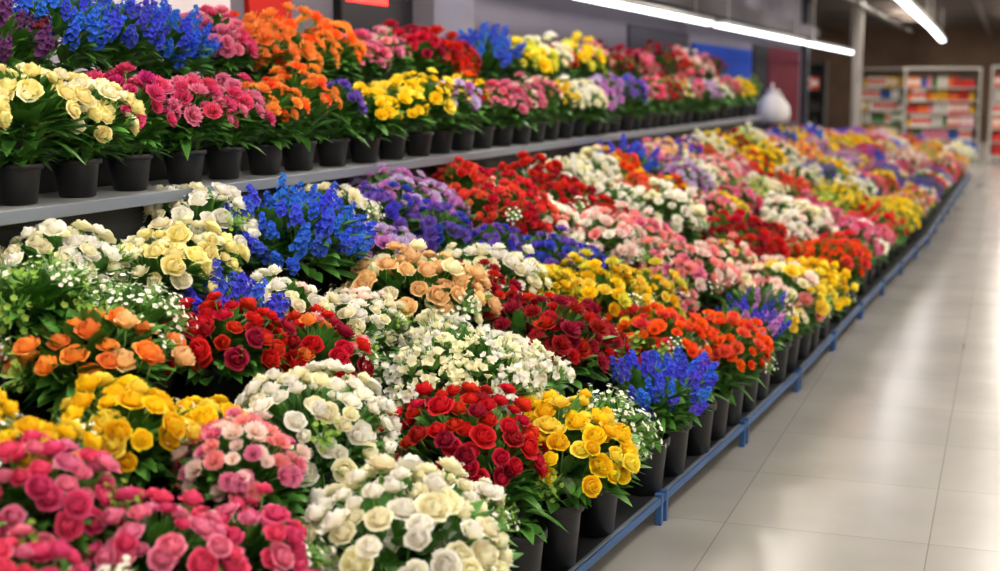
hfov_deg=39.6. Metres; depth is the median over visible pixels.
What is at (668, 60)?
potted flowers
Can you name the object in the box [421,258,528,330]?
potted flowers
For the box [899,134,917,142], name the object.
potted flowers
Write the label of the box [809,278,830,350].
rose
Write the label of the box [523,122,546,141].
pot
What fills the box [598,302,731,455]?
potted flowers
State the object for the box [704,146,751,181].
potted flowers
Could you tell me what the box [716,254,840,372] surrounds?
potted flowers
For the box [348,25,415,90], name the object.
potted flowers
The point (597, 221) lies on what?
potted flowers
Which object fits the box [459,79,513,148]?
potted flowers
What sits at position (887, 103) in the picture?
box
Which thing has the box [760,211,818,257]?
rose
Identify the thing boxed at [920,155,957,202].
potted flowers
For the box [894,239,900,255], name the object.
pot
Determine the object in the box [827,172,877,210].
rose
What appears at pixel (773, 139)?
rose
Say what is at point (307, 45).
chrysanthemum
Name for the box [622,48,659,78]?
potted flowers
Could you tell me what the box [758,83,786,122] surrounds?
bag
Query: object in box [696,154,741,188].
potted flowers
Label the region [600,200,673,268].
potted flowers
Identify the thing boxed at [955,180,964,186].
display rack
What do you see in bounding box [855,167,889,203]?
potted flowers
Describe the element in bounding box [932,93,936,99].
jar
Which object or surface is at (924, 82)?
jar
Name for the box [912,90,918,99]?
box
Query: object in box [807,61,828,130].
shelving unit
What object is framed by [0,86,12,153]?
rose
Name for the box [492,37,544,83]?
potted flowers
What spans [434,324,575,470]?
potted freesia
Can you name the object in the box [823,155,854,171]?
rose
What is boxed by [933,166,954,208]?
chrysanthemum
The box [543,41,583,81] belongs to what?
rose
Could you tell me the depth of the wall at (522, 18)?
12.56 m
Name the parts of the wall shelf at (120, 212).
riser panel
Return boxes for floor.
[587,142,999,570]
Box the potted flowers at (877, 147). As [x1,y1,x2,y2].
[850,143,890,159]
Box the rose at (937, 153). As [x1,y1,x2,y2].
[920,143,939,155]
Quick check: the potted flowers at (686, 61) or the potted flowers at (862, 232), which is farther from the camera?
the potted flowers at (686, 61)
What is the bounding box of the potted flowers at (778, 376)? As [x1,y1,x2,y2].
[769,287,809,383]
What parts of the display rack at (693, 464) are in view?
post, rail, post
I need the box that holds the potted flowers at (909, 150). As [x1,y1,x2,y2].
[899,145,925,169]
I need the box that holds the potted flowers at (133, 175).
[84,61,181,190]
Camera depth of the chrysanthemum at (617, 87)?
9.94 m
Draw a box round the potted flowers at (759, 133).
[737,121,767,145]
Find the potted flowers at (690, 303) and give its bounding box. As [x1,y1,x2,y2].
[649,268,701,336]
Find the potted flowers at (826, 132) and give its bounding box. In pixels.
[815,127,834,137]
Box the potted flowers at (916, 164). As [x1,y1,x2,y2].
[885,145,921,171]
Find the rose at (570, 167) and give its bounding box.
[522,153,589,188]
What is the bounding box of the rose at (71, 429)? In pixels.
[0,416,106,563]
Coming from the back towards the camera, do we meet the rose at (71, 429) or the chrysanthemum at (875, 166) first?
the chrysanthemum at (875, 166)
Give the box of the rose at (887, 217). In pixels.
[845,200,908,276]
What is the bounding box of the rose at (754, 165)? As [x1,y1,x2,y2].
[723,155,765,180]
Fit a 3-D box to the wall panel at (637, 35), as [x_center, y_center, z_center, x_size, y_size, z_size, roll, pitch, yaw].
[1.736,-2.182,15.119,0.030,1.200,2.700,3,9,20]
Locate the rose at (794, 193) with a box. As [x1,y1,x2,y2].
[753,170,806,210]
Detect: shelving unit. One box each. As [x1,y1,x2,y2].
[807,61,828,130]
[860,68,904,135]
[902,67,981,159]
[987,65,999,162]
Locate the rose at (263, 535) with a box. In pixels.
[172,482,338,570]
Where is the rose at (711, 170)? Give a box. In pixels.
[675,155,725,191]
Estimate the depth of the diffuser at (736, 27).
18.61 m
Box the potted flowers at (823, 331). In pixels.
[813,266,849,338]
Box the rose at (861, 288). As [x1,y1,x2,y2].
[852,218,889,294]
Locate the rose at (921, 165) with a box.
[898,152,923,174]
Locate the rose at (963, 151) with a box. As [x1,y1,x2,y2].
[939,144,972,181]
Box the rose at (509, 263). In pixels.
[433,242,551,322]
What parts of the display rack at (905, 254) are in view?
rail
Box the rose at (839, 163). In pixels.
[795,153,852,178]
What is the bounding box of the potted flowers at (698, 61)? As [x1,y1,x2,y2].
[673,44,709,83]
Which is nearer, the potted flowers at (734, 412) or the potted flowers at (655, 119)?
the potted flowers at (734, 412)
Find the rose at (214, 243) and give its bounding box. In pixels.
[122,215,250,310]
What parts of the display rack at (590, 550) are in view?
rail, post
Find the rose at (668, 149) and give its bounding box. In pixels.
[643,136,695,174]
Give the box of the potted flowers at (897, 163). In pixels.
[888,161,908,193]
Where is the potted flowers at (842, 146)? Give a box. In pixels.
[824,138,849,151]
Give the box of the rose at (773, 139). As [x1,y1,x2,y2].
[746,130,775,143]
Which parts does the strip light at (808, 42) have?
hanging rod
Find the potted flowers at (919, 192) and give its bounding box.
[888,182,935,238]
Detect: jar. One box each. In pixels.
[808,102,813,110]
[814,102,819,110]
[897,104,901,110]
[907,106,911,112]
[907,118,910,125]
[912,106,916,112]
[918,106,922,112]
[922,80,926,86]
[923,106,927,112]
[926,93,930,99]
[928,106,932,112]
[932,80,936,86]
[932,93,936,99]
[942,119,946,125]
[947,93,952,99]
[948,132,952,138]
[953,93,957,99]
[959,80,963,86]
[964,80,968,86]
[969,93,973,99]
[970,80,974,86]
[970,106,974,113]
[992,134,997,141]
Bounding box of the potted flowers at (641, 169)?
[634,167,677,215]
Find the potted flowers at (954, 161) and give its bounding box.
[929,155,961,193]
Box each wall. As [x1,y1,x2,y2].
[230,0,802,129]
[809,26,999,141]
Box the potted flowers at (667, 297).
[594,256,688,355]
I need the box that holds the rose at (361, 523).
[300,453,522,570]
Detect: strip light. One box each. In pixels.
[582,0,714,24]
[713,0,805,42]
[805,0,852,53]
[897,0,933,26]
[928,0,945,41]
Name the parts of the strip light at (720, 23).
hanging rod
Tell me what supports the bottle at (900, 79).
on the shelving unit at (866, 72)
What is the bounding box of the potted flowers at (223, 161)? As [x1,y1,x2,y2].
[191,72,275,179]
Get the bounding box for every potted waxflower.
[0,247,107,406]
[77,269,197,410]
[557,383,665,537]
[723,125,760,149]
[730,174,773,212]
[736,74,763,116]
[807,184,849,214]
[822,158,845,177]
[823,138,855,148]
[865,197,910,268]
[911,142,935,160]
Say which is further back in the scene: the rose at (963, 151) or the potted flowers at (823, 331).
the rose at (963, 151)
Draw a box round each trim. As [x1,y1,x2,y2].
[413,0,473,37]
[639,0,818,38]
[799,0,810,130]
[804,0,882,1]
[811,0,999,10]
[811,7,999,17]
[811,14,999,22]
[811,21,999,27]
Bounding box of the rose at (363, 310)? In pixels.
[324,286,413,427]
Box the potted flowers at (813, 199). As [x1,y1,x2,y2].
[791,188,832,232]
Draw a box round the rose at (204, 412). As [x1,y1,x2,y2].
[145,394,246,530]
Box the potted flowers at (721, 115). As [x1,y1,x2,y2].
[707,75,740,119]
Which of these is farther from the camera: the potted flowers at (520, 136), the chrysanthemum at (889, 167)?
the chrysanthemum at (889, 167)
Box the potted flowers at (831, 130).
[818,126,839,138]
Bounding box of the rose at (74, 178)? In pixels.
[20,68,145,197]
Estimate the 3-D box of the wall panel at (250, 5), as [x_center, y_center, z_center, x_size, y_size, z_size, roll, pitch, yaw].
[-1.184,-1.678,7.072,0.030,1.300,0.440,3,9,20]
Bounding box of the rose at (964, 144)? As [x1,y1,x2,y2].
[948,140,973,165]
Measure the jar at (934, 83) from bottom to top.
0.162 m
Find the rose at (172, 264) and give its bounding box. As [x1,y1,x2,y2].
[112,239,227,308]
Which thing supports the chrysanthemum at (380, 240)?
on the display rack at (590, 550)
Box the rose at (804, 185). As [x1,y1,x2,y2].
[772,169,812,196]
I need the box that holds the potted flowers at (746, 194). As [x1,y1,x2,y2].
[707,181,763,215]
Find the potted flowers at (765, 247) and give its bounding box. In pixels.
[699,226,775,264]
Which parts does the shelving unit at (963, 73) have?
shelf, shelf, shelf, shelf, shelf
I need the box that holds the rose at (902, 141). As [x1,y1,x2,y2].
[888,134,909,145]
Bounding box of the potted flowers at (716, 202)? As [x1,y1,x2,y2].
[686,186,736,215]
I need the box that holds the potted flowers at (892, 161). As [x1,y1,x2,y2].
[864,159,908,192]
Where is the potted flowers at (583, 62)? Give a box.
[558,43,594,82]
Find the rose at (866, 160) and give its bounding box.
[848,151,873,168]
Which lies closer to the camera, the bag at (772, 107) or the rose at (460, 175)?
the rose at (460, 175)
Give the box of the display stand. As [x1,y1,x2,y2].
[755,122,796,130]
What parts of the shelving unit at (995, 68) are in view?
panel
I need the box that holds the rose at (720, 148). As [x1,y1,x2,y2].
[682,128,733,158]
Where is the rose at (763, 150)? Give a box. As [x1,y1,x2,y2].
[737,139,787,175]
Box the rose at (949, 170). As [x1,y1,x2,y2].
[929,163,956,204]
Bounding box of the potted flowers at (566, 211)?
[508,193,590,257]
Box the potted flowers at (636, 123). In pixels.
[621,81,659,129]
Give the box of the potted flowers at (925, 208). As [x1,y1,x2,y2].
[881,188,930,243]
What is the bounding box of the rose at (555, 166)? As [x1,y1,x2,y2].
[492,150,572,232]
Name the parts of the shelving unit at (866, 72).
shelf, shelf, shelf, shelf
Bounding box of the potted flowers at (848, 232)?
[819,228,877,315]
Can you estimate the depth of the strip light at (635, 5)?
13.20 m
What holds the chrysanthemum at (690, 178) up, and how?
on the display rack at (837, 327)
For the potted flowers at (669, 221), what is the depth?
8.26 m
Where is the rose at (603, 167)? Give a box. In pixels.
[575,144,626,197]
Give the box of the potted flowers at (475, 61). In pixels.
[439,30,487,79]
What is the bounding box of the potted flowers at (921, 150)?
[910,144,930,158]
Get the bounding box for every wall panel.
[9,0,229,82]
[244,0,291,81]
[627,24,688,54]
[691,43,751,105]
[751,44,768,131]
[767,46,799,129]
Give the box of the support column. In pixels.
[850,1,864,128]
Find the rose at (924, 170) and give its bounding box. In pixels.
[912,169,950,215]
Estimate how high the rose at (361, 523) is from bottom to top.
0.616 m
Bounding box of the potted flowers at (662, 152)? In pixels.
[620,137,671,174]
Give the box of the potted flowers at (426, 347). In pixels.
[365,308,551,465]
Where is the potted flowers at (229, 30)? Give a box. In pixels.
[162,3,263,85]
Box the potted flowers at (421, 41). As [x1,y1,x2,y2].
[381,19,447,83]
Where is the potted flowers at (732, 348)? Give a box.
[658,310,777,440]
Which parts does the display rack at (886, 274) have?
rail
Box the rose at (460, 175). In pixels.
[426,156,498,210]
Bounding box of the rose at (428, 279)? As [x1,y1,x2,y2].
[324,238,502,409]
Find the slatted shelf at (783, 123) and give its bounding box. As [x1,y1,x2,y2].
[755,122,795,124]
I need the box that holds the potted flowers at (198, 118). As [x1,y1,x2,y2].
[146,72,248,184]
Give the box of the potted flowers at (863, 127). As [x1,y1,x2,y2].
[860,124,876,131]
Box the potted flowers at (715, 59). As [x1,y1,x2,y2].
[703,54,727,80]
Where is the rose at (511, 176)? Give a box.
[491,168,543,235]
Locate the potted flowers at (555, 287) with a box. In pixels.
[505,262,577,326]
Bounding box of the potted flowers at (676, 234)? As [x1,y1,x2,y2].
[646,219,686,245]
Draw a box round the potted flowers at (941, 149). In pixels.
[924,141,942,151]
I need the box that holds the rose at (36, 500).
[0,429,145,570]
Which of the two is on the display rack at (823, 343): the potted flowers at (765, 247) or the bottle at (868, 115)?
the potted flowers at (765, 247)
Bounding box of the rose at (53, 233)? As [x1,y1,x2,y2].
[0,218,137,376]
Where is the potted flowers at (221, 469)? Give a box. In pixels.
[163,406,314,541]
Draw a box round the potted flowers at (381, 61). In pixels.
[335,28,398,87]
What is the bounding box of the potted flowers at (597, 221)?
[552,205,653,320]
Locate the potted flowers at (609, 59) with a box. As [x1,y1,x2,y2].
[578,40,619,74]
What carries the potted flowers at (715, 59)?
on the wall shelf at (120, 212)
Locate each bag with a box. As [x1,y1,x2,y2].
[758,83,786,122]
[778,90,789,121]
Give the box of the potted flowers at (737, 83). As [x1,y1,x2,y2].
[715,75,743,118]
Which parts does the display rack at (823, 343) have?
post, rail, post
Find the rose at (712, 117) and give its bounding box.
[703,78,733,120]
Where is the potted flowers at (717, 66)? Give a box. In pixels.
[689,54,722,81]
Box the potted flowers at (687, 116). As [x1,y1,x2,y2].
[668,68,706,123]
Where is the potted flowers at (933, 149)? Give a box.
[912,140,935,166]
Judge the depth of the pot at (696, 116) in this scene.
12.90 m
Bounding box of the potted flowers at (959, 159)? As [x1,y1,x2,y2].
[935,152,966,188]
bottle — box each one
[862,112,865,121]
[867,112,870,121]
[891,88,894,97]
[896,88,899,98]
[899,74,902,85]
[922,128,925,138]
[927,74,931,86]
[927,128,931,138]
[932,115,936,125]
[933,128,936,138]
[934,102,937,112]
[937,89,941,99]
[938,74,941,86]
[938,115,941,125]
[938,128,941,138]
[939,102,943,112]
[943,74,947,86]
[943,89,946,99]
[943,128,947,138]
[944,102,948,112]
[949,74,952,86]
[954,74,957,86]
[959,89,962,99]
[964,89,967,99]
[992,143,996,154]
[995,88,998,99]
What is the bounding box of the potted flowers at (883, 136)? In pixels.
[866,130,886,139]
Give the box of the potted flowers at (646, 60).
[607,48,657,81]
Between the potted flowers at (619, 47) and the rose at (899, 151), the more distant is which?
the rose at (899, 151)
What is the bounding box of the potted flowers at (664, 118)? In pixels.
[650,71,684,126]
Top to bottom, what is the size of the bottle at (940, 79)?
0.281 m
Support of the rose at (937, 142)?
on the display rack at (965, 173)
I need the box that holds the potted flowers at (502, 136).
[479,78,535,145]
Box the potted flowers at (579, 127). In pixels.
[557,74,610,136]
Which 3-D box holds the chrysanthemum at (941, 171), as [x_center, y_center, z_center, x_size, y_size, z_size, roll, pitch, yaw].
[5.124,-1.149,16.495,0.487,0.559,0.508,3,9,20]
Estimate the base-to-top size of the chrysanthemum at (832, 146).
0.507 m
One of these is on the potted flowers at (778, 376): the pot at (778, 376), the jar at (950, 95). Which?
the pot at (778, 376)
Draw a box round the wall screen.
[333,0,412,34]
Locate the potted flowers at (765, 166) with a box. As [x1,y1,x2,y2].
[731,145,776,175]
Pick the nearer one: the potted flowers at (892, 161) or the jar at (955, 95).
the potted flowers at (892, 161)
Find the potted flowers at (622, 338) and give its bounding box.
[523,311,629,397]
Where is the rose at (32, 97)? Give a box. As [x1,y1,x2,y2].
[0,62,102,205]
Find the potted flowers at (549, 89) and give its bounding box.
[508,71,562,141]
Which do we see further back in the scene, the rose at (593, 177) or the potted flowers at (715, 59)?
the potted flowers at (715, 59)
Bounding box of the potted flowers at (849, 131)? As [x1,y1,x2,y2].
[831,130,860,143]
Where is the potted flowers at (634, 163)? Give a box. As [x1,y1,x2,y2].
[584,144,645,179]
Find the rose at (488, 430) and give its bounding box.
[376,381,567,570]
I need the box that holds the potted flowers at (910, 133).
[893,132,918,143]
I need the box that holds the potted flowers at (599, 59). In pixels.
[559,31,608,84]
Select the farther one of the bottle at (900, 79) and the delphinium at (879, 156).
the bottle at (900, 79)
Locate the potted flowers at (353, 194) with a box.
[285,181,385,291]
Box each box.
[811,77,818,89]
[861,101,867,109]
[862,89,867,97]
[867,77,872,85]
[868,89,873,97]
[872,101,877,109]
[873,77,878,85]
[874,89,879,97]
[878,101,883,109]
[879,77,884,85]
[884,101,890,110]
[885,77,891,85]
[885,113,890,122]
[890,101,896,110]
[891,77,897,85]
[891,113,896,122]
[897,113,902,122]
[907,77,913,86]
[911,116,917,125]
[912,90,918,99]
[914,77,920,86]
[918,116,923,125]
[919,90,925,99]
[924,116,930,125]
[947,116,953,125]
[949,103,954,112]
[954,116,960,125]
[955,103,961,112]
[958,129,964,139]
[961,116,966,126]
[962,103,968,113]
[965,129,971,139]
[967,116,973,126]
[992,117,998,127]
[993,103,999,113]
[994,76,999,86]
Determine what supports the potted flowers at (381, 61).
on the wall shelf at (120, 212)
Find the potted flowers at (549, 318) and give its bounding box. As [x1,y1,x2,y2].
[461,290,619,445]
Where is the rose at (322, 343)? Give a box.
[249,303,384,475]
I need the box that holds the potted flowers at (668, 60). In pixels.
[640,39,681,81]
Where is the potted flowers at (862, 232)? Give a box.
[816,207,884,304]
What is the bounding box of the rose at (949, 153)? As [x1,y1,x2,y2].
[937,151,968,186]
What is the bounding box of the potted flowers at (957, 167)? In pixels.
[940,160,962,196]
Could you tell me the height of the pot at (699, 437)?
0.215 m
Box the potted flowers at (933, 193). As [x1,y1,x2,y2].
[893,183,939,232]
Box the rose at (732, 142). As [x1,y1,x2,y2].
[701,128,739,159]
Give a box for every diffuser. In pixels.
[714,24,804,42]
[805,43,852,53]
[928,27,944,41]
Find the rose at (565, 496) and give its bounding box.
[481,388,651,570]
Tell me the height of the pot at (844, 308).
0.215 m
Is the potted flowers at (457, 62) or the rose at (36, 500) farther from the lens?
the potted flowers at (457, 62)
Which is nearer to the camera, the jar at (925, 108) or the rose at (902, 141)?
the rose at (902, 141)
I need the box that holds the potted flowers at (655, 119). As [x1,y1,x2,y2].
[643,77,673,127]
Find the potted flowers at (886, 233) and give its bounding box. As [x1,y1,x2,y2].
[849,216,897,285]
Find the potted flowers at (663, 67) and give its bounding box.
[646,59,669,81]
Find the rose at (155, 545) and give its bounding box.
[53,485,245,570]
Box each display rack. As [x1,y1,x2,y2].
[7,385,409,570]
[325,410,663,570]
[401,286,745,520]
[699,298,835,389]
[717,366,799,443]
[828,303,862,349]
[854,280,884,318]
[873,261,902,293]
[887,246,916,274]
[905,233,929,255]
[917,222,936,239]
[927,213,942,232]
[933,204,948,214]
[941,197,953,212]
[946,191,957,205]
[951,185,961,192]
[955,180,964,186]
[958,175,967,181]
[962,171,970,177]
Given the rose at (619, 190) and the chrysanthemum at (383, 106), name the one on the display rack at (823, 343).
the rose at (619, 190)
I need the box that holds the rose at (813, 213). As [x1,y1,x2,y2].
[752,191,838,236]
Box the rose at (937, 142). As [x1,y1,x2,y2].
[923,138,943,148]
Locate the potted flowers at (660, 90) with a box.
[634,75,669,128]
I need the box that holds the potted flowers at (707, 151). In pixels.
[676,137,716,158]
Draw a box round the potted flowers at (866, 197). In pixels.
[847,188,868,222]
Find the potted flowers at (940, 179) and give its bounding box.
[912,171,946,219]
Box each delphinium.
[0,0,55,74]
[6,0,126,81]
[59,0,171,87]
[106,0,222,83]
[179,257,291,408]
[221,172,375,284]
[264,183,376,296]
[446,21,512,80]
[454,22,532,88]
[588,348,711,495]
[598,133,659,177]
[648,346,718,476]
[716,280,792,399]
[726,295,791,411]
[765,127,798,142]
[791,123,823,139]
[837,126,865,135]
[855,145,885,161]
[882,137,907,149]
[946,140,978,152]
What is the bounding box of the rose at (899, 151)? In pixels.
[899,151,924,169]
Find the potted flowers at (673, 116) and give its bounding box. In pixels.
[658,76,690,125]
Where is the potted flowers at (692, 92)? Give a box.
[662,76,699,124]
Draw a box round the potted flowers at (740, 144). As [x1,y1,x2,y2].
[718,128,754,160]
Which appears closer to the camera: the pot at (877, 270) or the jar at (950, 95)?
the pot at (877, 270)
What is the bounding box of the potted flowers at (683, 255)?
[609,235,737,317]
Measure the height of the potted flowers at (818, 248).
0.543 m
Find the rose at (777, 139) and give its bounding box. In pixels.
[761,135,780,143]
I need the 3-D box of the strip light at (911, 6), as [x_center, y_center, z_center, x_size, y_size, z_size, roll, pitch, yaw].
[5.186,-3.841,17.268,0.122,0.930,8.301,3,9,19]
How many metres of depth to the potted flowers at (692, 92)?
12.17 m
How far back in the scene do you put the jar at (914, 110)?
30.36 m
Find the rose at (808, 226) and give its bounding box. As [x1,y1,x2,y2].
[781,213,815,232]
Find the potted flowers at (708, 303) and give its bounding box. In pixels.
[674,256,744,316]
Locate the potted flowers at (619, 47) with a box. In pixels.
[596,39,647,81]
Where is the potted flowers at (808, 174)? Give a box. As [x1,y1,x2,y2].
[773,156,828,190]
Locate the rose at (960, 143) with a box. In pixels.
[941,141,976,178]
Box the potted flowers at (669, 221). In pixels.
[665,215,718,241]
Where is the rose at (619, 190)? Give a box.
[586,174,645,212]
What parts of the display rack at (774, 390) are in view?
post, rail, post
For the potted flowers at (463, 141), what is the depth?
7.40 m
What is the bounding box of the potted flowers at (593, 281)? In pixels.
[537,248,656,397]
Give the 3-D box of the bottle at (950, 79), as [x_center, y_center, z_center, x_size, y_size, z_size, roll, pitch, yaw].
[9.760,-4.433,30.069,0.085,0.281,0.085,3,9,20]
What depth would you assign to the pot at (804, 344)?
7.64 m
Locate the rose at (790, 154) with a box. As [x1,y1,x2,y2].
[766,140,800,163]
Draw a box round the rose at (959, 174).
[943,163,962,199]
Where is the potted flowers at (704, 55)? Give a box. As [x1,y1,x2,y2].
[689,53,714,81]
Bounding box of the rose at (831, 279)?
[765,256,858,359]
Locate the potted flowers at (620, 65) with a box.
[595,46,633,78]
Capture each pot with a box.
[0,161,43,205]
[50,157,101,197]
[105,152,153,190]
[161,149,206,184]
[201,145,244,179]
[245,143,284,174]
[282,140,316,170]
[313,137,349,166]
[348,135,381,162]
[378,133,407,159]
[405,131,433,155]
[424,129,454,153]
[451,127,475,150]
[470,126,495,148]
[490,124,514,145]
[505,518,547,570]
[508,123,531,143]
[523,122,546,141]
[526,493,584,570]
[538,121,560,139]
[557,119,574,138]
[567,472,616,537]
[572,118,586,136]
[585,118,602,135]
[600,117,610,133]
[604,116,621,132]
[616,115,634,131]
[626,114,642,129]
[626,431,669,495]
[640,113,653,128]
[651,113,660,127]
[652,112,670,126]
[656,417,691,476]
[668,111,677,125]
[676,111,684,124]
[682,110,693,123]
[686,400,716,455]
[691,109,702,122]
[701,109,710,121]
[707,108,718,120]
[710,386,732,440]
[717,108,727,119]
[720,107,733,118]
[722,372,745,425]
[726,369,761,411]
[731,107,739,117]
[732,106,746,117]
[745,106,751,116]
[756,352,773,399]
[769,338,790,383]
[783,332,801,372]
[797,323,814,359]
[809,321,819,350]
[818,315,829,338]
[829,296,841,322]
[841,286,849,315]
[848,276,860,304]
[857,270,867,294]
[866,258,876,285]
[874,258,881,276]
[881,250,888,268]
[888,243,894,261]
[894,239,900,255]
[900,237,906,249]
[906,223,912,243]
[912,218,919,238]
[917,218,922,232]
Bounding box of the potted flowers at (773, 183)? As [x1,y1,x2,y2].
[737,171,789,197]
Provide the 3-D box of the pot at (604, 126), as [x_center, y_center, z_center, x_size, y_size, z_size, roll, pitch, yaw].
[0.722,-1.153,10.006,0.160,0.122,0.160,3,9,20]
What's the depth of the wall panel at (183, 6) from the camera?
6.34 m
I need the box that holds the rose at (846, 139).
[829,133,857,147]
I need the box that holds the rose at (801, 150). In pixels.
[780,142,812,160]
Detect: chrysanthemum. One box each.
[212,10,301,81]
[233,76,310,174]
[241,1,343,82]
[258,61,343,170]
[289,14,369,81]
[312,78,373,166]
[332,81,412,162]
[332,221,423,330]
[346,181,426,237]
[347,162,442,221]
[362,74,437,159]
[384,67,464,155]
[401,198,479,259]
[412,78,483,153]
[418,177,478,240]
[464,222,522,261]
[506,224,596,272]
[533,77,581,139]
[575,244,623,271]
[579,73,624,135]
[588,72,628,133]
[601,74,639,132]
[611,73,651,131]
[648,155,714,197]
[660,133,704,161]
[687,77,717,122]
[687,78,724,121]
[718,190,750,212]
[727,83,751,117]
[732,76,759,117]
[763,129,788,145]
[778,125,804,140]
[794,128,817,139]
[797,165,829,187]
[798,156,842,181]
[801,135,834,155]
[811,139,839,155]
[812,144,829,157]
[812,179,862,210]
[829,150,861,168]
[832,148,864,169]
[848,172,880,210]
[850,132,871,142]
[854,152,873,163]
[859,195,920,261]
[863,161,903,197]
[868,195,919,255]
[869,140,896,152]
[871,162,905,194]
[874,128,892,137]
[883,139,897,148]
[883,195,923,249]
[905,173,944,223]
[906,179,941,228]
[912,166,952,212]
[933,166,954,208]
[939,157,964,191]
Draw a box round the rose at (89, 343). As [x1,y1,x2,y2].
[0,295,195,412]
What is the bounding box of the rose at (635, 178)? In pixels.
[598,171,663,215]
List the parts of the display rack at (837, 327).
post, rail, post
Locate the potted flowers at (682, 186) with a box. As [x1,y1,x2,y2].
[657,173,696,220]
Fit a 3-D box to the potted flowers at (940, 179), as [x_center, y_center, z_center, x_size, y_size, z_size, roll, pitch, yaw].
[4.770,-1.014,15.573,0.484,0.556,0.490,8,11,43]
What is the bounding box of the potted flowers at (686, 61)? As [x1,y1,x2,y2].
[669,50,697,82]
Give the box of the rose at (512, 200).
[454,177,560,237]
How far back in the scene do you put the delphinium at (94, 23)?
4.78 m
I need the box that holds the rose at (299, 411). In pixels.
[233,358,401,559]
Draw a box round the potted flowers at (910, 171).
[878,156,915,186]
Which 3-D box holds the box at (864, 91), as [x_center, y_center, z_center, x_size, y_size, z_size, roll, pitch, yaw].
[8.703,-4.574,33.124,0.128,0.221,0.088,3,9,20]
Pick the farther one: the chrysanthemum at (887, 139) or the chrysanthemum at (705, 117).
the chrysanthemum at (887, 139)
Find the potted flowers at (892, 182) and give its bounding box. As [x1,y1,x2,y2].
[854,162,899,196]
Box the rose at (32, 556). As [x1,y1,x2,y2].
[0,524,89,570]
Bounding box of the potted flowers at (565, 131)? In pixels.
[544,80,591,138]
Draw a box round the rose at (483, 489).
[381,468,519,567]
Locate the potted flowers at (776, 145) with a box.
[746,144,789,177]
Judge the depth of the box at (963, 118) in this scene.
30.05 m
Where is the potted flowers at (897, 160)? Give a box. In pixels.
[889,159,909,189]
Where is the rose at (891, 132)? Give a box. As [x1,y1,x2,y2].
[881,126,896,136]
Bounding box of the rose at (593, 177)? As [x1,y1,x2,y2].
[558,153,600,198]
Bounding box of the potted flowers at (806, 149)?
[791,143,813,158]
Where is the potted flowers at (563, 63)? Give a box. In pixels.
[514,30,573,82]
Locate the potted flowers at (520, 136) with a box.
[507,81,550,143]
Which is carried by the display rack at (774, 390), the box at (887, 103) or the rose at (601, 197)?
the rose at (601, 197)
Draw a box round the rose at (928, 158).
[902,147,929,163]
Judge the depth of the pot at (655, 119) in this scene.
11.36 m
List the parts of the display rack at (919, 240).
rail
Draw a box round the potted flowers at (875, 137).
[868,135,884,142]
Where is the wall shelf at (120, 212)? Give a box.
[0,105,762,390]
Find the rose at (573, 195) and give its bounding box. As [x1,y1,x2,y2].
[531,173,598,217]
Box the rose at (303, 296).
[247,264,340,333]
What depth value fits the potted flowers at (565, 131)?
9.11 m
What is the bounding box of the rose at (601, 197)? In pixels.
[577,194,629,248]
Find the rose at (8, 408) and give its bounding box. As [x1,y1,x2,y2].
[0,388,24,441]
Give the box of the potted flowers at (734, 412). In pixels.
[688,300,765,425]
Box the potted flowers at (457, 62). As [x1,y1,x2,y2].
[411,24,472,81]
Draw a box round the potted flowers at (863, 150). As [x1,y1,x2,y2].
[853,145,877,163]
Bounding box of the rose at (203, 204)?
[140,181,267,278]
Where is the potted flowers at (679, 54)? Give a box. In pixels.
[661,51,696,78]
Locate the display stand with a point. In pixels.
(783, 124)
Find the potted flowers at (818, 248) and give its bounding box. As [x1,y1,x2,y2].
[790,236,871,322]
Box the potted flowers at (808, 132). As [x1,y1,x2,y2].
[791,125,811,138]
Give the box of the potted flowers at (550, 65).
[493,35,559,83]
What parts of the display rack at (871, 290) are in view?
rail, post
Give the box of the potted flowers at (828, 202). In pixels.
[823,200,844,232]
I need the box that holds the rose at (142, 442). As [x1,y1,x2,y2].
[45,371,201,518]
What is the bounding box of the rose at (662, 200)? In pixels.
[617,176,712,244]
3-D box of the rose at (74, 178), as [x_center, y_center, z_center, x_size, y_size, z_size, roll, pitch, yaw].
[-1.341,-0.479,4.359,0.420,0.401,0.394,5,9,29]
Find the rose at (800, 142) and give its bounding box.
[787,136,823,156]
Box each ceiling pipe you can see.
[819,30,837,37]
[845,0,916,35]
[973,0,990,35]
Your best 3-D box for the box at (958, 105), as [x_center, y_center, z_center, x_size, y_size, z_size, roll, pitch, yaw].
[9.940,-3.840,30.089,0.128,0.221,0.088,3,9,20]
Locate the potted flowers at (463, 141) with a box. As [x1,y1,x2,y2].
[442,69,494,150]
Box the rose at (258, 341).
[154,291,296,410]
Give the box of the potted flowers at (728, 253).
[694,231,757,316]
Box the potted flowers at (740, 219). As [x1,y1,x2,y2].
[686,208,803,263]
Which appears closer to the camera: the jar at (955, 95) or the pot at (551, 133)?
the pot at (551, 133)

